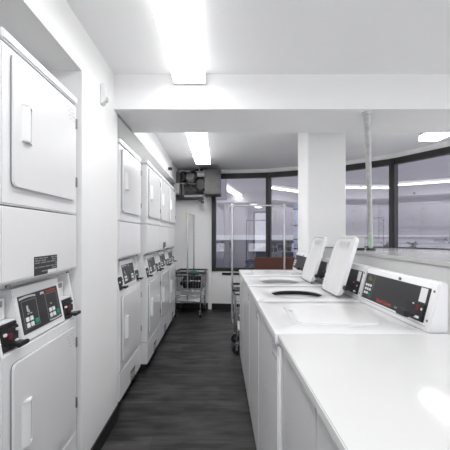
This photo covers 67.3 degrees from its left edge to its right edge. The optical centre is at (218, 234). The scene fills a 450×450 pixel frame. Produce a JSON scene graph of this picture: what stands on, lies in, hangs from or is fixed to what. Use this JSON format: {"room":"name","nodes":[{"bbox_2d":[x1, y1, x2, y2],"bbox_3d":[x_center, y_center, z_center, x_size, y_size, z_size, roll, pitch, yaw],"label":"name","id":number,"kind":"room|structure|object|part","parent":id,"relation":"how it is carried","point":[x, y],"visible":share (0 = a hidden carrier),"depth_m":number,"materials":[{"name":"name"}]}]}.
{"room":"laundry","nodes":[
{"label":"laundry","id":0,"kind":"room"},
{"bbox_2d":[0,0,177,449],"bbox_3d":[-1.238,0.085,2.105,0.965,2.550,8.210,0,0,0],"label":"wall","id":1,"kind":"structure","parent":0,"point":[50,31],"depth_m":1.99,"materials":[{"name":"paint"}]},
{"bbox_2d":[90,404,118,449],"bbox_3d":[-0.756,1.310,0.258,0.018,0.100,4.515,0,0,0],"label":"baseboard","id":2,"kind":"structure","parent":1,"relation":"attached to","point":[102,437],"depth_m":2.24,"materials":[{"name":"black rubber"}]},
{"bbox_2d":[100,83,108,105],"bbox_3d":[-0.734,-0.901,2.170,0.042,0.129,0.056,0,0,0],"label":"detector","id":3,"kind":"object","parent":1,"relation":"attached to","point":[104,93],"visible":1,"depth_m":2.15,"materials":[{"name":"white plastic"}]},
{"bbox_2d":[101,309,256,449],"bbox_3d":[0.850,1.420,2.125,5.100,0.120,8.450,0,0,0],"label":"floor","id":4,"kind":"structure","parent":0,"point":[191,394],"depth_m":2.86,"materials":[{"name":"grey wood"}]},
{"bbox_2d":[0,27,80,449],"bbox_3d":[-1.143,0.310,1.512,0.814,2.100,0.636,0,0,0],"label":"dryer","id":5,"kind":"object","parent":4,"relation":"on","point":[38,121],"visible":1,"depth_m":1.41,"materials":[{"name":"white metal"}]},
{"bbox_3d":[-0.747,-0.432,1.327,0.018,0.143,0.070,0,0,0],"label":"handle","id":6,"kind":"part","parent":5,"relation":"part of","materials":[{"name":"white plastic"}]},
{"bbox_3d":[-0.747,0.736,1.327,0.018,0.175,0.070,0,0,0],"label":"handle","id":7,"kind":"part","parent":5,"relation":"part of","materials":[{"name":"white plastic"}]},
{"bbox_3d":[-0.820,0.323,1.510,0.099,0.215,0.370,0,0,0],"label":"control panel","id":8,"kind":"part","parent":5,"relation":"part of","materials":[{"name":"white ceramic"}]},
{"bbox_3d":[-1.160,0.050,1.512,0.780,0.310,0.636,0,0,0],"label":"panel","id":9,"kind":"part","parent":5,"relation":"part of","materials":[{"name":"white metal"}]},
{"bbox_3d":[-0.760,-0.428,1.513,0.010,0.499,0.538,0,0,0],"label":"door","id":10,"kind":"part","parent":5,"relation":"part of","materials":[{"name":"white metal"}]},
{"bbox_3d":[-0.760,0.733,1.513,0.010,0.510,0.538,0,0,0],"label":"door","id":11,"kind":"part","parent":5,"relation":"part of","materials":[{"name":"white metal"}]},
{"bbox_3d":[-0.769,0.132,1.506,0.002,0.080,0.197,0,0,0],"label":"rating plate","id":12,"kind":"part","parent":5,"relation":"part of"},
{"bbox_2d":[35,256,56,271],"bbox_3d":[-0.768,0.129,1.506,0.001,0.062,0.188,0,0,0],"label":"print","id":13,"kind":"object","parent":5,"relation":"attached to","point":[42,263],"depth_m":1.50},
{"bbox_3d":[-1.160,1.166,1.512,0.780,0.212,0.636,0,0,0],"label":"kick panel","id":14,"kind":"part","parent":5,"relation":"part of","materials":[{"name":"white metal"}]},
{"bbox_2d":[118,138,142,403],"bbox_3d":[-1.130,0.310,2.915,0.814,2.100,0.696,0,0,0],"label":"dryer","id":15,"kind":"object","parent":4,"relation":"on","point":[129,167],"visible":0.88,"depth_m":2.81,"materials":[{"name":"white metal"}]},
{"bbox_3d":[-0.734,-0.432,2.713,0.018,0.143,0.077,0,0,0],"label":"handle","id":16,"kind":"part","parent":15,"relation":"part of","materials":[{"name":"white plastic"}]},
{"bbox_3d":[-0.734,0.736,2.713,0.018,0.175,0.077,0,0,0],"label":"handle","id":17,"kind":"part","parent":15,"relation":"part of","materials":[{"name":"white plastic"}]},
{"bbox_3d":[-0.807,0.323,2.913,0.099,0.215,0.405,0,0,0],"label":"control panel","id":18,"kind":"part","parent":15,"relation":"part of","materials":[{"name":"plastic"}]},
{"bbox_3d":[-1.147,0.050,2.915,0.780,0.310,0.696,0,0,0],"label":"panel","id":19,"kind":"part","parent":15,"relation":"part of","materials":[{"name":"white metal"}]},
{"bbox_3d":[-1.147,1.166,2.915,0.780,0.212,0.696,0,0,0],"label":"kick panel","id":20,"kind":"part","parent":15,"relation":"part of","materials":[{"name":"white metal"}]},
{"bbox_3d":[-0.747,-0.428,2.916,0.010,0.499,0.588,0,0,0],"label":"door","id":21,"kind":"part","parent":15,"relation":"part of","materials":[{"name":"white metal"}]},
{"bbox_3d":[-0.747,0.733,2.916,0.010,0.510,0.588,0,0,0],"label":"door","id":22,"kind":"part","parent":15,"relation":"part of","materials":[{"name":"white metal"}]},
{"bbox_2d":[131,366,134,380],"bbox_3d":[-0.765,1.215,2.967,0.023,0.090,0.148,0,0,0],"label":"vent","id":23,"kind":"object","parent":15,"relation":"attached to","point":[133,367],"depth_m":2.95,"materials":[{"name":"grey metal"}]},
{"bbox_2d":[136,160,161,372],"bbox_3d":[-1.078,0.310,3.668,0.814,2.100,0.696,0,0,0],"label":"dryer","id":24,"kind":"object","parent":4,"relation":"on","point":[148,267],"visible":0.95,"depth_m":3.40,"materials":[{"name":"white metal"}]},
{"bbox_3d":[-1.095,0.050,3.668,0.780,0.310,0.696,0,0,0],"label":"panel","id":25,"kind":"part","parent":24,"relation":"part of","materials":[{"name":"white metal"}]},
{"bbox_3d":[-1.095,1.166,3.668,0.780,0.212,0.696,0,0,0],"label":"kick panel","id":26,"kind":"part","parent":24,"relation":"part of","materials":[{"name":"white metal"}]},
{"bbox_3d":[-0.755,0.323,3.666,0.099,0.215,0.405,0,0,0],"label":"control panel","id":27,"kind":"part","parent":24,"relation":"part of","materials":[{"name":"plastic"}]},
{"bbox_3d":[-0.682,0.736,3.466,0.018,0.175,0.077,0,0,0],"label":"handle","id":28,"kind":"part","parent":24,"relation":"part of","materials":[{"name":"white plastic"}]},
{"bbox_3d":[-0.695,-0.428,3.669,0.010,0.499,0.588,0,0,0],"label":"door","id":29,"kind":"part","parent":24,"relation":"part of","materials":[{"name":"white metal"}]},
{"bbox_3d":[-0.695,0.733,3.669,0.010,0.510,0.588,0,0,0],"label":"door","id":30,"kind":"part","parent":24,"relation":"part of","materials":[{"name":"white metal"}]},
{"bbox_2d":[156,174,170,347],"bbox_3d":[-1.078,0.310,4.368,0.814,2.100,0.696,0,0,0],"label":"dryer","id":31,"kind":"object","parent":4,"relation":"on","point":[163,264],"visible":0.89,"depth_m":4.29,"materials":[{"name":"white metal"}]},
{"bbox_3d":[-0.755,0.323,4.366,0.099,0.215,0.405,0,0,0],"label":"control panel","id":32,"kind":"part","parent":31,"relation":"part of","materials":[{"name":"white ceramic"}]},
{"bbox_3d":[-1.095,0.050,4.368,0.780,0.310,0.696,0,0,0],"label":"panel","id":33,"kind":"part","parent":31,"relation":"part of","materials":[{"name":"white metal"}]},
{"bbox_3d":[-1.095,1.166,4.368,0.780,0.212,0.696,0,0,0],"label":"kick panel","id":34,"kind":"part","parent":31,"relation":"part of","materials":[{"name":"white metal"}]},
{"bbox_3d":[-0.695,-0.428,4.369,0.010,0.499,0.588,0,0,0],"label":"door","id":35,"kind":"part","parent":31,"relation":"part of","materials":[{"name":"white metal"}]},
{"bbox_3d":[-0.695,0.733,4.369,0.010,0.510,0.588,0,0,0],"label":"door","id":36,"kind":"part","parent":31,"relation":"part of","materials":[{"name":"white metal"}]},
{"bbox_2d":[165,183,176,329],"bbox_3d":[-1.078,0.310,5.068,0.814,2.100,0.696,0,0,0],"label":"dryer","id":37,"kind":"object","parent":4,"relation":"on","point":[171,224],"visible":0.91,"depth_m":5.01,"materials":[{"name":"white metal"}]},
{"bbox_3d":[-1.095,0.050,5.068,0.780,0.310,0.696,0,0,0],"label":"panel","id":38,"kind":"part","parent":37,"relation":"part of","materials":[{"name":"white metal"}]},
{"bbox_3d":[-0.755,0.323,5.066,0.099,0.215,0.405,0,0,0],"label":"control panel","id":39,"kind":"part","parent":37,"relation":"part of","materials":[{"name":"white metal"}]},
{"bbox_3d":[-1.095,1.166,5.068,0.780,0.212,0.696,0,0,0],"label":"kick panel","id":40,"kind":"part","parent":37,"relation":"part of","materials":[{"name":"white metal"}]},
{"bbox_3d":[-0.695,-0.428,5.069,0.010,0.499,0.588,0,0,0],"label":"door","id":41,"kind":"part","parent":37,"relation":"part of","materials":[{"name":"white metal"}]},
{"bbox_3d":[-0.695,0.733,5.069,0.010,0.510,0.588,0,0,0],"label":"door","id":42,"kind":"part","parent":37,"relation":"part of","materials":[{"name":"white metal"}]},
{"bbox_2d":[174,212,207,317],"bbox_3d":[-0.485,0.491,5.830,0.528,1.737,0.664,0,0,5],"label":"cart","id":43,"kind":"object","parent":4,"relation":"on","point":[183,298],"visible":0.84,"depth_m":5.70,"materials":[{"name":"silver metal"}]},
{"bbox_3d":[-0.513,0.352,5.517,0.025,1.415,0.024,0,0,5],"label":"post","id":44,"kind":"part","parent":43,"relation":"part of","materials":[{"name":"silver metal"}]},
{"bbox_2d":[178,295,202,300],"bbox_3d":[-0.485,1.093,5.830,0.400,0.010,0.520,0,0,5],"label":"shelf","id":45,"kind":"object","parent":43,"relation":"attached to","point":[194,297],"depth_m":5.79,"materials":[{"name":"white plastic"}]},
{"bbox_2d":[175,270,206,290],"bbox_3d":[-0.485,0.774,5.830,0.488,0.300,0.608,0,0,5],"label":"wire basket","id":46,"kind":"object","parent":43,"relation":"on","point":[205,272],"depth_m":5.56,"materials":[{"name":"silver metal"}]},
{"bbox_3d":[-0.485,0.957,5.830,0.480,0.567,0.600,0,0,5],"label":"frame","id":47,"kind":"part","parent":43,"relation":"part of","materials":[{"name":"silver metal"}]},
{"bbox_2d":[180,275,203,288],"bbox_3d":[-0.473,0.798,5.829,0.391,0.214,0.394,0,0,-43],"label":"laundry bag","id":48,"kind":"object","parent":43,"relation":"in","point":[194,280],"visible":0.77,"depth_m":5.70,"materials":[{"name":"black fabric"}]},
{"bbox_3d":[-0.457,0.352,6.143,0.025,1.415,0.024,0,0,5],"label":"post","id":49,"kind":"part","parent":43,"relation":"part of","materials":[{"name":"silver metal"}]},
{"bbox_2d":[231,204,285,353],"bbox_3d":[0.473,0.491,4.070,0.664,1.737,0.528,0,0,0],"label":"cart","id":50,"kind":"object","parent":4,"relation":"on","point":[234,338],"visible":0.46,"depth_m":4.06,"materials":[{"name":"silver metal"}]},
{"bbox_3d":[0.159,0.352,4.070,0.024,1.415,0.025,0,0,0],"label":"post","id":51,"kind":"part","parent":50,"relation":"part of","materials":[{"name":"silver metal"}]},
{"bbox_2d":[233,285,239,315],"bbox_3d":[0.473,0.774,4.070,0.608,0.300,0.488,0,0,0],"label":"wire basket","id":52,"kind":"object","parent":50,"relation":"on","point":[235,289],"depth_m":3.85,"materials":[{"name":"silver metal"}]},
{"bbox_3d":[0.473,0.957,4.070,0.600,0.567,0.480,0,0,0],"label":"frame","id":53,"kind":"part","parent":50,"relation":"part of","materials":[{"name":"silver metal"}]},
{"bbox_3d":[0.473,-0.355,4.070,0.628,0.022,0.023,0,0,0],"label":"hanging rail","id":54,"kind":"part","parent":50,"relation":"part of","materials":[{"name":"silver metal"}]},
{"bbox_3d":[0.787,0.352,4.070,0.024,1.415,0.025,0,0,0],"label":"post","id":55,"kind":"part","parent":50,"relation":"part of","materials":[{"name":"silver metal"}]},
{"bbox_2d":[239,252,306,373],"bbox_3d":[0.560,0.774,3.468,0.680,1.172,0.597,0,0,0],"label":"washer","id":56,"kind":"object","parent":4,"relation":"on","point":[300,258],"visible":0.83,"depth_m":3.43,"materials":[{"name":"white metal"}]},
{"bbox_3d":[0.528,0.393,3.468,0.382,0.024,0.344,0,0,0],"label":"lid","id":57,"kind":"part","parent":56,"relation":"part of","materials":[{"name":"white metal"}]},
{"bbox_2d":[255,257,294,269],"bbox_3d":[0.900,0.853,5.445,0.690,1.015,0.450,0,0,0],"label":"bench","id":58,"kind":"object","parent":4,"relation":"on","point":[261,263],"visible":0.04,"depth_m":5.22,"materials":[{"name":"brown wood"}]},
{"bbox_2d":[242,236,329,402],"bbox_3d":[0.560,0.683,2.868,0.680,1.354,0.597,0,0,0],"label":"washer","id":59,"kind":"object","parent":4,"relation":"on","point":[315,266],"visible":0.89,"depth_m":2.80,"materials":[{"name":"white metal"}]},
{"bbox_2d":[261,280,299,282],"bbox_3d":[0.520,0.582,2.868,0.440,0.360,0.440,0,0,0],"label":"tub","id":60,"kind":"object","parent":59,"relation":"in","point":[262,281],"depth_m":3.03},
{"bbox_3d":[0.786,0.191,2.808,0.134,0.371,0.344,0,0,0],"label":"lid","id":61,"kind":"part","parent":59,"relation":"part of","materials":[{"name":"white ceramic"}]},
{"bbox_2d":[283,350,316,449],"bbox_3d":[0.559,0.885,1.088,0.622,0.950,0.440,0,0,0],"label":"base cabinet","id":62,"kind":"object","parent":4,"relation":"on","point":[299,411],"visible":0.02,"depth_m":1.08,"materials":[{"name":"white metal"}]},
{"bbox_2d":[248,236,369,449],"bbox_3d":[0.560,0.683,2.268,0.680,1.354,0.597,0,0,0],"label":"washer","id":63,"kind":"object","parent":4,"relation":"on","point":[344,279],"visible":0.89,"depth_m":2.18,"materials":[{"name":"white metal"}]},
{"bbox_2d":[272,291,321,296],"bbox_3d":[0.520,0.582,2.268,0.440,0.360,0.440,0,0,0],"label":"tub","id":64,"kind":"object","parent":63,"relation":"in","point":[274,293],"depth_m":2.41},
{"bbox_3d":[0.786,0.191,2.208,0.134,0.371,0.344,0,0,0],"label":"lid","id":65,"kind":"part","parent":63,"relation":"part of","materials":[{"name":"white ceramic"}]},
{"bbox_2d":[339,241,349,248],"bbox_3d":[0.821,0.064,2.211,0.016,0.045,0.165,0,0,0],"label":"print","id":66,"kind":"object","parent":63,"relation":"attached to","point":[343,244],"depth_m":2.21},
{"bbox_2d":[317,411,338,449],"bbox_3d":[0.559,0.885,0.641,0.622,0.950,0.442,0,0,0],"label":"base cabinet","id":67,"kind":"object","parent":4,"relation":"on","point":[325,441],"visible":0.02,"depth_m":0.80,"materials":[{"name":"white metal"}]},
{"bbox_2d":[278,334,449,449],"bbox_3d":[0.914,0.397,0.856,1.372,0.026,0.912,0,0,0],"label":"countertop","id":68,"kind":"structure","parent":67,"relation":"on","point":[370,391],"depth_m":0.86,"materials":[{"name":"white laminate"}]},
{"bbox_2d":[257,267,447,449],"bbox_3d":[0.560,0.774,1.646,0.680,1.172,0.645,0,0,0],"label":"washer","id":69,"kind":"object","parent":4,"relation":"on","point":[390,302],"visible":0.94,"depth_m":1.52,"materials":[{"name":"white metal"}]},
{"bbox_3d":[0.528,0.393,1.646,0.382,0.024,0.372,0,0,0],"label":"lid","id":70,"kind":"part","parent":69,"relation":"part of","materials":[{"name":"white metal"}]},
{"bbox_2d":[172,170,211,302],"bbox_3d":[-0.925,0.085,6.270,1.590,2.550,0.120,0,0,0],"label":"wall","id":71,"kind":"structure","parent":0,"point":[202,211],"depth_m":6.21,"materials":[{"name":"paint"}]},
{"bbox_2d":[174,169,203,202],"bbox_3d":[-0.530,-0.864,6.030,0.540,0.606,0.360,0,0,0],"label":"pipe manifold","id":72,"kind":"object","parent":71,"relation":"attached to","point":[188,186],"visible":0.88,"depth_m":5.96,"materials":[{"name":"grey metal"}]},
{"bbox_3d":[-0.631,-1.033,6.025,0.058,0.158,0.210,0,0,0],"label":"motor","id":73,"kind":"part","parent":72,"relation":"part of","materials":[{"name":"black plastic"}]},
{"bbox_3d":[-0.543,-0.905,6.165,0.507,0.471,0.090,0,0,0],"label":"plate","id":74,"kind":"part","parent":72,"relation":"part of","materials":[{"name":"grey metal"}]},
{"bbox_3d":[-0.502,-1.017,6.040,0.176,0.150,0.180,0,0,0],"label":"tank","id":75,"kind":"part","parent":72,"relation":"part of","materials":[{"name":"grey metal"}]},
{"bbox_2d":[204,169,220,196],"bbox_3d":[-0.105,-0.900,5.942,0.280,0.420,0.536,0,0,0],"label":"electrical box","id":76,"kind":"object","parent":71,"relation":"attached to","point":[212,177],"visible":1,"depth_m":5.67,"materials":[{"name":"grey metal"}]},
{"bbox_2d":[221,141,449,173],"bbox_3d":[1.903,-1.160,5.007,4.731,0.080,1.043,0,0,43],"label":"trim","id":77,"kind":"structure","parent":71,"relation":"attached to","point":[444,144],"depth_m":5.16,"materials":[{"name":"paint"}]},
{"bbox_2d":[212,271,239,303],"bbox_3d":[0.869,1.011,6.062,2.041,0.699,0.292,0,0,16],"label":"wall","id":78,"kind":"structure","parent":0,"point":[221,284],"depth_m":6.17,"materials":[{"name":"paint"}]},
{"bbox_2d":[176,303,239,309],"bbox_3d":[0.106,1.305,6.054,3.457,0.110,0.274,0,0,9],"label":"baseboard","id":79,"kind":"structure","parent":78,"relation":"attached to","point":[217,306],"depth_m":6.20,"materials":[{"name":"black rubber"}]},
{"bbox_2d":[208,268,211,308],"bbox_3d":[-0.168,0.986,6.197,0.065,0.749,0.045,0,0,0],"label":"trim","id":80,"kind":"structure","parent":78,"relation":"attached to","point":[209,269],"depth_m":6.17,"materials":[{"name":"paint"}]},
{"bbox_2d":[212,172,267,274],"bbox_3d":[0.379,-0.198,6.150,1.026,1.845,0.095,0,0,7],"label":"window","id":81,"kind":"structure","parent":78,"relation":"in","point":[224,175],"depth_m":6.14,"materials":[{"name":"brown metal"}]},
{"bbox_3d":[0.425,0.705,6.124,0.745,0.040,0.032,0,0,7],"label":"wall rail","id":82,"kind":"part","parent":81,"relation":"part of","materials":[{"name":"black metal"}]},
{"bbox_2d":[268,170,297,256],"bbox_3d":[1.345,-0.229,5.880,1.002,1.781,0.095,0,0,24],"label":"window","id":83,"kind":"structure","parent":78,"relation":"in","point":[271,175],"depth_m":6.04,"materials":[{"name":"brown metal"}]},
{"bbox_2d":[66,0,449,169],"bbox_3d":[0.820,-1.234,2.080,5.040,0.153,8.360,0,0,0],"label":"ceiling","id":84,"kind":"structure","parent":0,"point":[239,36],"depth_m":2.06,"materials":[{"name":"paint"}]},
{"bbox_2d":[150,0,205,83],"bbox_3d":[-0.208,-1.117,1.798,0.228,0.081,1.215,0,0,0],"label":"ceiling light","id":85,"kind":"object","parent":84,"relation":"attached to","point":[178,22],"visible":1,"depth_m":1.84,"materials":[{"name":"white plastic"}]},
{"bbox_2d":[186,133,207,143],"bbox_3d":[-0.245,-1.135,3.525,0.228,0.081,1.060,0,0,0],"label":"ceiling light","id":86,"kind":"object","parent":84,"relation":"attached to","point":[193,138],"visible":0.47,"depth_m":3.83,"materials":[{"name":"white plastic"}]},
{"bbox_2d":[190,144,210,163],"bbox_3d":[-0.245,-1.135,4.645,0.228,0.081,1.170,0,0,0],"label":"ceiling light","id":87,"kind":"object","parent":84,"relation":"attached to","point":[201,154],"visible":0.73,"depth_m":4.54,"materials":[{"name":"white plastic"}]},
{"bbox_2d":[197,166,203,176],"bbox_3d":[-0.306,-1.091,5.800,0.140,0.197,0.090,0,0,0],"label":"canister","id":88,"kind":"object","parent":84,"relation":"attached to","point":[199,174],"visible":0.78,"depth_m":5.76,"materials":[{"name":"silver metal"}]},
{"bbox_2d":[114,74,449,132],"bbox_3d":[1.238,-1.052,2.710,4.005,0.295,0.560,0,0,0],"label":"beam","id":89,"kind":"structure","parent":84,"relation":"attached to","point":[147,103],"depth_m":2.43,"materials":[{"name":"paint"}]},
{"bbox_2d":[418,133,449,140],"bbox_3d":[2.440,-1.135,3.475,0.228,0.081,0.950,0,0,0],"label":"ceiling light","id":90,"kind":"object","parent":84,"relation":"attached to","point":[423,136],"visible":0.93,"depth_m":3.80,"materials":[{"name":"white plastic"}]},
{"bbox_2d":[298,133,345,256],"bbox_3d":[1.102,0.080,3.670,0.388,2.560,0.440,0,0,0],"label":"pillar","id":91,"kind":"structure","parent":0,"point":[321,156],"depth_m":3.45,"materials":[{"name":"paint"}]},
{"bbox_2d":[323,247,332,257],"bbox_3d":[1.120,0.190,3.424,0.124,0.140,0.053,0,0,0],"label":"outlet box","id":92,"kind":"object","parent":91,"relation":"attached to","point":[327,252],"visible":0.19,"depth_m":3.40,"materials":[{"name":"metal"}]},
{"bbox_2d":[353,254,449,333],"bbox_3d":[2.395,0.790,1.850,1.690,1.139,7.700,0,0,0],"label":"wall","id":93,"kind":"structure","parent":0,"point":[433,272],"depth_m":2.80,"materials":[{"name":"paint"}]},
{"bbox_2d":[346,158,391,247],"bbox_3d":[2.182,-0.467,5.322,1.033,1.306,0.095,0,0,43],"label":"window","id":94,"kind":"structure","parent":93,"relation":"in","point":[387,162],"depth_m":4.99,"materials":[{"name":"brown metal"}]},
{"bbox_2d":[355,247,449,266],"bbox_3d":[2.395,0.203,1.850,1.690,0.035,7.700,0,0,0],"label":"trim","id":95,"kind":"structure","parent":93,"relation":"on","point":[440,257],"depth_m":3.22,"materials":[{"name":"white laminate"}]},
{"bbox_2d":[357,237,364,249],"bbox_3d":[1.760,0.108,4.220,0.096,0.155,0.066,0,0,0],"label":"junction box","id":96,"kind":"object","parent":95,"relation":"on","point":[361,239],"visible":0.68,"depth_m":4.19,"materials":[{"name":"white plastic"}]},
{"bbox_2d":[362,111,375,249],"bbox_3d":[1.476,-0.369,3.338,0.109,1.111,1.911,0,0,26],"label":"pole","id":97,"kind":"object","parent":95,"relation":"on","point":[367,114],"visible":0.98,"depth_m":3.01,"materials":[{"name":"metal"}]},
{"bbox_2d":[392,146,449,249],"bbox_3d":[2.807,-0.467,4.526,0.095,1.306,1.016,0,0,-29],"label":"window","id":98,"kind":"structure","parent":93,"relation":"in","point":[444,151],"depth_m":4.91,"materials":[{"name":"brown metal"}]},
{"label":"outside","id":99,"kind":"structure","parent":0,"visible":0},
{"bbox_3d":[2.000,2.410,12.000,28.000,0.100,36.000,0,0,0],"label":"ground","id":100,"kind":"structure","parent":99,"visible":0},
{"bbox_2d":[293,203,297,256],"bbox_3d":[1.696,0.835,7.300,0.188,3.050,0.116,0,0,0],"label":"post","id":101,"kind":"object","parent":100,"relation":"on","point":[295,209],"visible":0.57,"depth_m":7.25,"materials":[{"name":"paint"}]},
{"bbox_2d":[216,155,449,266],"bbox_3d":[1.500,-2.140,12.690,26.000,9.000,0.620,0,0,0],"label":"window","id":102,"kind":"structure","parent":100,"relation":"on","point":[423,185],"depth_m":12.50,"materials":[{"name":"clear glass"}]},
{"bbox_2d":[364,237,449,248],"bbox_3d":[5.588,1.200,7.392,5.846,2.320,0.260,0,0,23],"label":"wall","id":103,"kind":"structure","parent":100,"relation":"on","point":[422,242],"depth_m":7.71,"materials":[{"name":"white paint"}]}
]}

